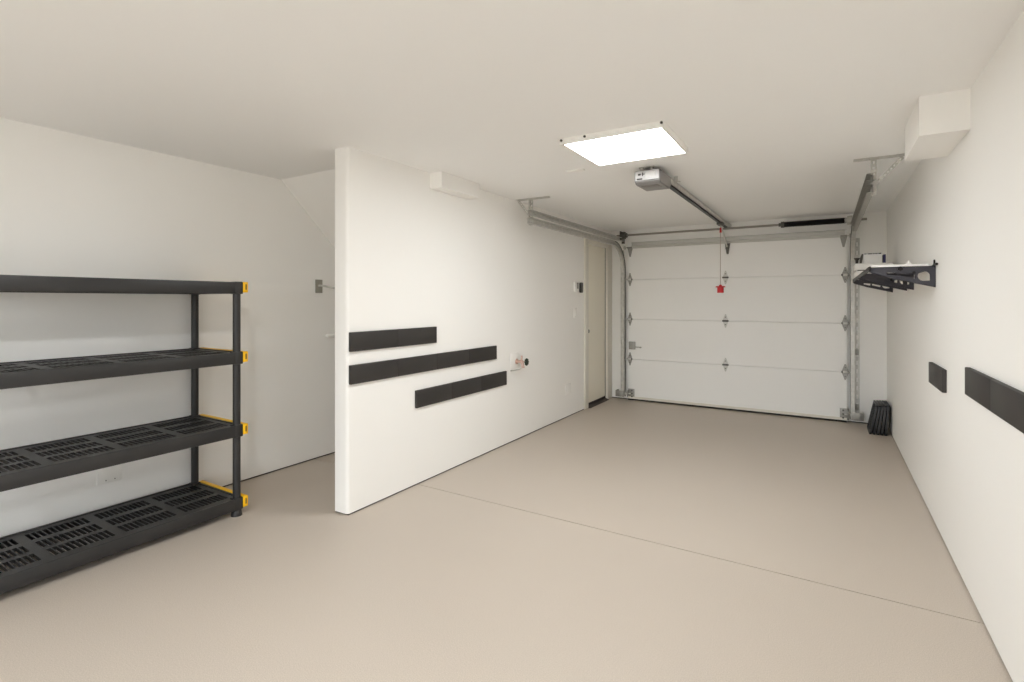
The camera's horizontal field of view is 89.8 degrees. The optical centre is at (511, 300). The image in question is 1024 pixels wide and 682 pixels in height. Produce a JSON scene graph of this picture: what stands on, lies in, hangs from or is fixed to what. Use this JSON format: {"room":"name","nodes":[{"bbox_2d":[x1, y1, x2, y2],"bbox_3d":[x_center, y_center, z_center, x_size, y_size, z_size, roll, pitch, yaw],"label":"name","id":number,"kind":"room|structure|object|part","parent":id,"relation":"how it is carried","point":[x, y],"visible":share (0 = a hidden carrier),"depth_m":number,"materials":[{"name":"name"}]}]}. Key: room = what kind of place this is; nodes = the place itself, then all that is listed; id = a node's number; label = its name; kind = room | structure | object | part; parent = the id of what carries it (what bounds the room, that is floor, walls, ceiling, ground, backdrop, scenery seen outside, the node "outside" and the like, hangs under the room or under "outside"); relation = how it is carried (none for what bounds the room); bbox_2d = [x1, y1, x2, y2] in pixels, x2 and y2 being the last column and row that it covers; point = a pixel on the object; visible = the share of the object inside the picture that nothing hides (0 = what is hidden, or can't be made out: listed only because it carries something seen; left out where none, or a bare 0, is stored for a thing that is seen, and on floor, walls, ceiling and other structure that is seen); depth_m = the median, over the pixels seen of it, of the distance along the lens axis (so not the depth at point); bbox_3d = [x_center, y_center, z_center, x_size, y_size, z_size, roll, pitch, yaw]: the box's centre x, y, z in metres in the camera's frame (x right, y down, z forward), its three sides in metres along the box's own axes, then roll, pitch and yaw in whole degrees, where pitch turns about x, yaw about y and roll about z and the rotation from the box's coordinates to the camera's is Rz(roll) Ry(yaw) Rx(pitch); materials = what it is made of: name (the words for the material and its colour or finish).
{"room":"garage","nodes":[
{"label":"garage","id":0,"kind":"room"},
{"bbox_2d":[0,117,334,536],"bbox_3d":[-2.242,0.180,3.303,0.120,2.219,7.100,0,0,31],"label":"wall","id":1,"kind":"structure","parent":0,"point":[72,205],"depth_m":3.19,"materials":[{"name":"white paint"}]},
{"bbox_2d":[97,464,121,484],"bbox_3d":[-2.350,1.005,3.002,0.009,0.114,0.123,0,0,31],"label":"wall plate","id":2,"kind":"object","parent":1,"relation":"attached to","point":[112,473],"visible":0.74,"depth_m":3.00,"materials":[{"name":"white plastic"}]},
{"bbox_2d":[315,280,334,292],"bbox_3d":[-1.493,-0.117,4.255,0.250,0.110,0.060,0,0,-10],"label":"wall hook","id":3,"kind":"object","parent":1,"relation":"attached to","point":[318,283],"visible":0.87,"depth_m":4.23,"materials":[{"name":"silver metal"}]},
{"bbox_3d":[-1.593,-0.117,4.242,0.008,0.110,0.066,0,0,31],"label":"plate","id":4,"kind":"part","parent":3,"relation":"part of","materials":[{"name":"silver metal"}]},
{"bbox_3d":[-1.483,-0.108,4.253,0.233,0.043,0.043,0,0,-16],"label":"rod","id":5,"kind":"part","parent":3,"relation":"part of","materials":[{"name":"metal"}]},
{"bbox_2d":[325,334,334,337],"bbox_3d":[-1.312,0.305,4.659,0.053,0.056,0.918,0,0,31],"label":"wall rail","id":6,"kind":"object","parent":1,"relation":"attached to","point":[326,335],"visible":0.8,"depth_m":4.28,"materials":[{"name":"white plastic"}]},
{"bbox_2d":[222,397,867,514],"bbox_3d":[-0.049,1.299,2.831,4.343,0.022,8.768,0,0,31],"label":"trim","id":7,"kind":"structure","parent":1,"relation":"attached to","point":[613,397],"depth_m":3.98,"materials":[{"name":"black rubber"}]},
{"bbox_2d":[282,169,334,247],"bbox_3d":[-0.760,0.159,4.665,1.009,2.196,2.300,0,0,31],"label":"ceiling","id":8,"kind":"structure","parent":0,"point":[315,192],"depth_m":3.96,"materials":[{"name":"white paint"}]},
{"bbox_2d":[335,147,610,513],"bbox_3d":[0.121,0.180,5.038,0.126,2.219,4.475,0,0,31],"label":"wall partition","id":9,"kind":"structure","parent":0,"point":[409,253],"depth_m":3.83,"materials":[{"name":"white paint"}]},
{"bbox_2d":[349,327,436,351],"bbox_3d":[-0.769,0.251,3.441,0.020,0.118,0.803,0,0,31],"label":"bumper cover","id":10,"kind":"object","parent":9,"relation":"attached to","point":[378,339],"visible":1,"depth_m":3.38,"materials":[{"name":"black plastic"}]},
{"bbox_3d":[-0.874,0.251,3.269,0.020,0.118,0.401,0,0,31],"label":"foam panel","id":11,"kind":"part","parent":10,"relation":"part of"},
{"bbox_3d":[-0.664,0.251,3.612,0.020,0.118,0.401,0,0,31],"label":"foam panel","id":12,"kind":"part","parent":10,"relation":"part of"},
{"bbox_2d":[349,346,496,384],"bbox_3d":[-0.559,0.450,3.785,0.020,0.116,1.610,0,0,31],"label":"bumper cover","id":13,"kind":"object","parent":9,"relation":"attached to","point":[365,372],"visible":1,"depth_m":3.59,"materials":[{"name":"black plastic"}]},
{"bbox_3d":[-0.874,0.450,3.269,0.020,0.116,0.402,0,0,31],"label":"foam panel","id":14,"kind":"part","parent":13,"relation":"part of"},
{"bbox_3d":[-0.664,0.450,3.613,0.020,0.116,0.402,0,0,31],"label":"foam panel","id":15,"kind":"part","parent":13,"relation":"part of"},
{"bbox_3d":[-0.454,0.450,3.957,0.020,0.116,0.402,0,0,31],"label":"foam panel","id":16,"kind":"part","parent":13,"relation":"part of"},
{"bbox_3d":[-0.244,0.450,4.300,0.020,0.116,0.402,0,0,31],"label":"foam panel","id":17,"kind":"part","parent":13,"relation":"part of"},
{"bbox_2d":[430,171,479,198],"bbox_3d":[-0.427,-0.872,3.920,0.105,0.114,0.475,0,0,31],"label":"duct cover","id":18,"kind":"object","parent":9,"relation":"attached to","point":[441,181],"visible":1,"depth_m":3.84,"materials":[{"name":"white paint"}]},
{"bbox_2d":[415,371,506,407],"bbox_3d":[-0.364,0.693,4.104,0.020,0.123,1.189,0,0,31],"label":"bumper cover","id":19,"kind":"object","parent":9,"relation":"attached to","point":[440,393],"visible":1,"depth_m":4.00,"materials":[{"name":"black plastic"}]},
{"bbox_3d":[-0.570,0.693,3.766,0.020,0.123,0.396,0,0,31],"label":"foam panel","id":20,"kind":"part","parent":19,"relation":"part of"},
{"bbox_3d":[-0.364,0.693,4.104,0.020,0.123,0.396,0,0,31],"label":"foam panel","id":21,"kind":"part","parent":19,"relation":"part of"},
{"bbox_3d":[-0.157,0.693,4.443,0.020,0.123,0.396,0,0,31],"label":"foam panel","id":22,"kind":"part","parent":19,"relation":"part of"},
{"bbox_2d":[510,353,528,370],"bbox_3d":[0.071,0.566,4.718,0.122,0.156,0.164,0,0,31],"label":"bib","id":23,"kind":"object","parent":9,"relation":"attached to","point":[515,361],"visible":1,"depth_m":4.74,"materials":[{"name":"white plastic"}]},
{"bbox_3d":[0.026,0.558,4.756,0.006,0.140,0.145,0,0,31],"label":"wall plate","id":24,"kind":"part","parent":23,"relation":"part of","materials":[{"name":"white plastic"}]},
{"bbox_2d":[517,196,625,396],"bbox_3d":[0.819,0.171,5.695,0.340,2.198,2.584,0,0,31],"label":"door track","id":25,"kind":"object","parent":9,"relation":"attached to","point":[530,220],"visible":1,"depth_m":5.98,"materials":[{"name":"metal"}]},
{"bbox_3d":[1.431,1.215,6.762,0.108,0.080,0.122,0,0,31],"label":"foot plate","id":26,"kind":"part","parent":25,"relation":"part of","materials":[{"name":"metal"}]},
{"bbox_2d":[574,308,576,317],"bbox_3d":[0.726,0.142,5.896,0.012,0.115,0.076,0,0,31],"label":"light switch","id":27,"kind":"object","parent":9,"relation":"attached to","point":[575,309],"visible":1,"depth_m":5.89,"materials":[{"name":"white plastic"}]},
{"bbox_2d":[573,282,578,291],"bbox_3d":[0.734,-0.155,5.891,0.031,0.120,0.090,0,0,31],"label":"light switch","id":28,"kind":"object","parent":9,"relation":"attached to","point":[575,284],"visible":1,"depth_m":5.86,"materials":[{"name":"white plastic"}]},
{"bbox_2d":[579,283,582,292],"bbox_3d":[0.812,-0.150,6.022,0.026,0.120,0.075,0,0,31],"label":"remote control","id":29,"kind":"object","parent":9,"relation":"attached to","point":[580,284],"visible":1,"depth_m":6.00,"materials":[{"name":"grey plastic"}]},
{"bbox_2d":[589,245,604,404],"bbox_3d":[1.050,0.296,6.500,0.044,1.964,0.630,0,0,31],"label":"door","id":30,"kind":"structure","parent":9,"relation":"in","point":[596,254],"depth_m":6.49,"materials":[{"name":"white paint"}]},
{"bbox_2d":[584,238,611,408],"bbox_3d":[1.053,0.261,6.532,0.126,2.072,0.906,0,0,31],"label":"trim","id":31,"kind":"structure","parent":9,"relation":"attached to","point":[608,248],"depth_m":6.75,"materials":[{"name":"beige paint"}]},
{"bbox_2d":[589,398,608,407],"bbox_3d":[1.047,1.288,6.500,0.142,0.024,0.631,0,0,31],"label":"trim","id":32,"kind":"structure","parent":9,"relation":"attached to","point":[604,399],"depth_m":6.46,"materials":[{"name":"grey rubber"}]},
{"bbox_2d":[0,397,1012,681],"bbox_3d":[-0.036,1.360,2.852,4.355,0.120,8.830,0,0,31],"label":"floor","id":33,"kind":"structure","parent":0,"point":[615,539],"depth_m":2.38,"materials":[{"name":"beige concrete"}]},
{"bbox_2d":[0,275,247,593],"bbox_3d":[-2.174,0.593,2.741,0.540,1.414,1.272,0,0,31],"label":"shelving unit","id":34,"kind":"object","parent":33,"relation":"on","point":[129,524],"visible":1,"depth_m":2.71,"materials":[{"name":"grey plastic"}]},
{"bbox_3d":[-2.174,-0.076,2.741,0.530,0.075,1.214,0,0,31],"label":"shelf","id":35,"kind":"part","parent":34,"relation":"part of","materials":[{"name":"grey plastic"}]},
{"bbox_3d":[-2.174,0.346,2.741,0.530,0.075,1.214,0,0,31],"label":"shelf","id":36,"kind":"part","parent":34,"relation":"part of","materials":[{"name":"grey plastic"}]},
{"bbox_3d":[-2.174,0.786,2.741,0.530,0.075,1.214,0,0,31],"label":"shelf","id":37,"kind":"part","parent":34,"relation":"part of","materials":[{"name":"grey plastic"}]},
{"bbox_3d":[-2.174,1.226,2.741,0.530,0.075,1.214,0,0,31],"label":"shelf","id":38,"kind":"part","parent":34,"relation":"part of","materials":[{"name":"grey plastic"}]},
{"bbox_3d":[-2.074,0.583,3.361,0.043,1.375,0.043,0,0,31],"label":"leg","id":39,"kind":"part","parent":34,"relation":"part of","materials":[{"name":"grey plastic"}]},
{"bbox_3d":[-1.668,0.583,3.113,0.043,1.375,0.043,0,0,31],"label":"leg","id":40,"kind":"part","parent":34,"relation":"part of","materials":[{"name":"grey plastic"}]},
{"bbox_2d":[867,400,878,433],"bbox_3d":[3.590,1.159,5.119,0.077,0.289,0.320,0,0,31],"label":"panel","id":41,"kind":"object","parent":33,"relation":"on","point":[875,406],"visible":1,"depth_m":5.04,"materials":[{"name":"black plastic"}]},
{"bbox_2d":[872,400,880,434],"bbox_3d":[3.613,1.158,5.105,0.069,0.290,0.320,0,0,31],"label":"panel","id":42,"kind":"object","parent":33,"relation":"on","point":[877,401],"visible":0.72,"depth_m":4.97,"materials":[{"name":"black plastic"}]},
{"bbox_2d":[876,400,883,434],"bbox_3d":[3.636,1.157,5.091,0.060,0.291,0.320,0,0,31],"label":"panel","id":43,"kind":"object","parent":33,"relation":"on","point":[880,401],"visible":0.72,"depth_m":4.96,"materials":[{"name":"black plastic"}]},
{"bbox_2d":[880,400,886,435],"bbox_3d":[3.659,1.156,5.077,0.052,0.292,0.320,0,0,31],"label":"panel","id":44,"kind":"object","parent":33,"relation":"on","point":[883,402],"visible":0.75,"depth_m":4.95,"materials":[{"name":"black plastic"}]},
{"bbox_2d":[884,400,889,435],"bbox_3d":[3.681,1.155,5.063,0.043,0.292,0.320,0,0,31],"label":"panel","id":45,"kind":"object","parent":33,"relation":"on","point":[885,401],"visible":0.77,"depth_m":4.93,"materials":[{"name":"black plastic"}]},
{"bbox_2d":[0,0,1023,230],"bbox_3d":[-0.049,-0.979,2.831,4.355,0.100,8.780,0,0,31],"label":"ceiling","id":46,"kind":"structure","parent":0,"point":[773,104],"depth_m":2.21,"materials":[{"name":"white paint"}]},
{"bbox_2d":[566,168,584,172],"bbox_3d":[0.452,-0.922,3.655,0.130,0.014,0.040,0,0,31],"label":"ceiling plate","id":47,"kind":"object","parent":46,"relation":"attached to","point":[580,169],"visible":1,"depth_m":3.65,"materials":[{"name":"white plastic"}]},
{"bbox_2d":[560,120,687,165],"bbox_3d":[0.672,-0.912,3.037,0.590,0.034,0.566,0,0,31],"label":"recessed light","id":48,"kind":"object","parent":46,"relation":"in","point":[656,139],"visible":1,"depth_m":2.96,"materials":[{"name":"white plastic"}]},
{"bbox_2d":[635,166,730,292],"bbox_3d":[1.743,-0.507,4.832,0.213,0.844,3.091,0,0,31],"label":"garage door opener","id":49,"kind":"object","parent":46,"relation":"attached to","point":[652,179],"visible":0.98,"depth_m":3.83,"materials":[{"name":"grey metal"}]},
{"bbox_3d":[1.820,-0.879,4.888,0.048,0.038,2.700,0,0,31],"label":"rail","id":50,"kind":"part","parent":49,"relation":"part of","materials":[{"name":"metal"}]},
{"bbox_3d":[2.302,-0.503,5.677,0.006,0.666,0.006,0,0,9],"label":"release cord","id":51,"kind":"part","parent":49,"relation":"part of","materials":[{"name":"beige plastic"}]},
{"bbox_3d":[2.302,-0.131,5.677,0.106,0.091,0.106,0,0,31],"label":"release handle","id":52,"kind":"part","parent":49,"relation":"part of","materials":[{"name":"red plastic"}]},
{"bbox_3d":[2.433,-0.731,5.891,0.018,0.227,0.418,0,0,31],"label":"door arm","id":53,"kind":"part","parent":49,"relation":"part of","materials":[{"name":"metal"}]},
{"bbox_2d":[611,211,886,422],"bbox_3d":[2.602,0.180,6.203,3.146,2.219,0.140,0,0,31],"label":"wall","id":54,"kind":"structure","parent":0,"point":[872,232],"depth_m":5.50,"materials":[{"name":"white paint"}]},
{"bbox_2d":[623,229,850,421],"bbox_3d":[2.543,0.269,6.089,2.508,2.062,0.105,0,0,31],"label":"garage door","id":55,"kind":"structure","parent":54,"relation":"in","point":[774,342],"depth_m":6.00,"materials":[{"name":"white metal"}]},
{"bbox_3d":[2.553,-0.517,6.118,2.401,0.488,0.044,0,0,31],"label":"door panel","id":56,"kind":"part","parent":55,"relation":"part of","materials":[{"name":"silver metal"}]},
{"bbox_3d":[2.553,-0.015,6.118,2.401,0.514,0.044,0,0,31],"label":"door panel","id":57,"kind":"part","parent":55,"relation":"part of","materials":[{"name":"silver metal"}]},
{"bbox_3d":[2.553,0.502,6.118,2.401,0.519,0.044,0,0,31],"label":"door panel","id":58,"kind":"part","parent":55,"relation":"part of","materials":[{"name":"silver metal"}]},
{"bbox_3d":[2.553,1.021,6.118,2.401,0.517,0.044,0,0,31],"label":"door panel","id":59,"kind":"part","parent":55,"relation":"part of","materials":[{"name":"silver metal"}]},
{"bbox_3d":[2.539,1.263,6.095,2.401,0.030,0.013,0,0,31],"label":"rail","id":60,"kind":"part","parent":55,"relation":"part of","materials":[{"name":"white metal"}]},
{"bbox_2d":[617,214,866,243],"bbox_3d":[2.540,-0.827,6.047,2.690,0.150,0.188,0,0,31],"label":"spring","id":61,"kind":"object","parent":54,"relation":"attached to","point":[848,219],"visible":0.98,"depth_m":5.68,"materials":[{"name":"silver metal"}]},
{"bbox_2d":[850,153,904,420],"bbox_3d":[3.006,0.171,4.359,0.275,2.198,2.584,0,0,31],"label":"door track","id":62,"kind":"object","parent":54,"relation":"attached to","point":[870,180],"visible":0.92,"depth_m":5.39,"materials":[{"name":"metal"}]},
{"bbox_3d":[3.638,1.215,5.413,0.108,0.080,0.122,0,0,31],"label":"foot plate","id":63,"kind":"part","parent":62,"relation":"part of","materials":[{"name":"metal"}]},
{"bbox_2d":[887,11,1023,681],"bbox_3d":[1.784,0.180,1.769,0.120,2.219,8.680,0,0,31],"label":"wall","id":64,"kind":"structure","parent":0,"point":[962,211],"depth_m":2.18,"materials":[{"name":"white paint"}]},
{"bbox_2d":[853,260,937,291],"bbox_3d":[2.870,-0.156,3.968,0.318,0.160,2.335,0,0,31],"label":"wall shelf","id":65,"kind":"object","parent":64,"relation":"attached to","point":[882,275],"visible":1,"depth_m":3.10,"materials":[{"name":"grey metal"}]},
{"bbox_2d":[854,270,863,277],"bbox_3d":[3.328,-0.244,4.746,0.268,0.060,0.470,0,0,31],"label":"pack","id":66,"kind":"object","parent":65,"relation":"on","point":[857,272],"visible":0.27,"depth_m":4.61,"materials":[{"name":"white"}]},
{"bbox_2d":[853,262,892,271],"bbox_3d":[3.325,-0.303,4.748,0.275,0.058,0.470,0,0,31],"label":"pack","id":67,"kind":"object","parent":66,"relation":"on","point":[860,266],"visible":0.58,"depth_m":4.58,"materials":[{"name":"white plastic"}]},
{"bbox_2d":[862,252,885,262],"bbox_3d":[3.343,-0.383,4.753,0.165,0.101,0.243,0,0,31],"label":"carton","id":68,"kind":"object","parent":67,"relation":"on","point":[867,257],"visible":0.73,"depth_m":4.66,"materials":[{"name":"white cardboard"}]},
{"bbox_3d":[2.759,-0.192,4.080,0.010,0.028,2.260,0,0,31],"label":"rail","id":69,"kind":"part","parent":65,"relation":"part of","materials":[{"name":"black metal"}]},
{"bbox_2d":[905,88,970,160],"bbox_3d":[2.063,-0.840,2.511,0.178,0.179,0.503,0,0,31],"label":"duct cover","id":70,"kind":"object","parent":64,"relation":"attached to","point":[936,124],"visible":1,"depth_m":2.33,"materials":[{"name":"white paint"}]},
{"bbox_2d":[929,362,946,392],"bbox_3d":[2.376,0.424,2.873,0.020,0.121,0.415,0,0,31],"label":"bumper cover","id":71,"kind":"object","parent":64,"relation":"attached to","point":[937,374],"visible":1,"depth_m":2.79,"materials":[{"name":"black plastic"}]},
{"bbox_2d":[965,367,1023,433],"bbox_3d":[1.570,0.352,1.553,0.020,0.120,1.643,0,0,31],"label":"bumper cover","id":72,"kind":"object","parent":64,"relation":"attached to","point":[1005,401],"visible":1,"depth_m":1.84,"materials":[{"name":"black plastic"}]},
{"bbox_3d":[1.891,0.352,2.079,0.020,0.120,0.410,0,0,31],"label":"foam panel","id":73,"kind":"part","parent":72,"relation":"part of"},
{"bbox_3d":[1.677,0.352,1.729,0.020,0.120,0.410,0,0,31],"label":"foam panel","id":74,"kind":"part","parent":72,"relation":"part of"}
]}

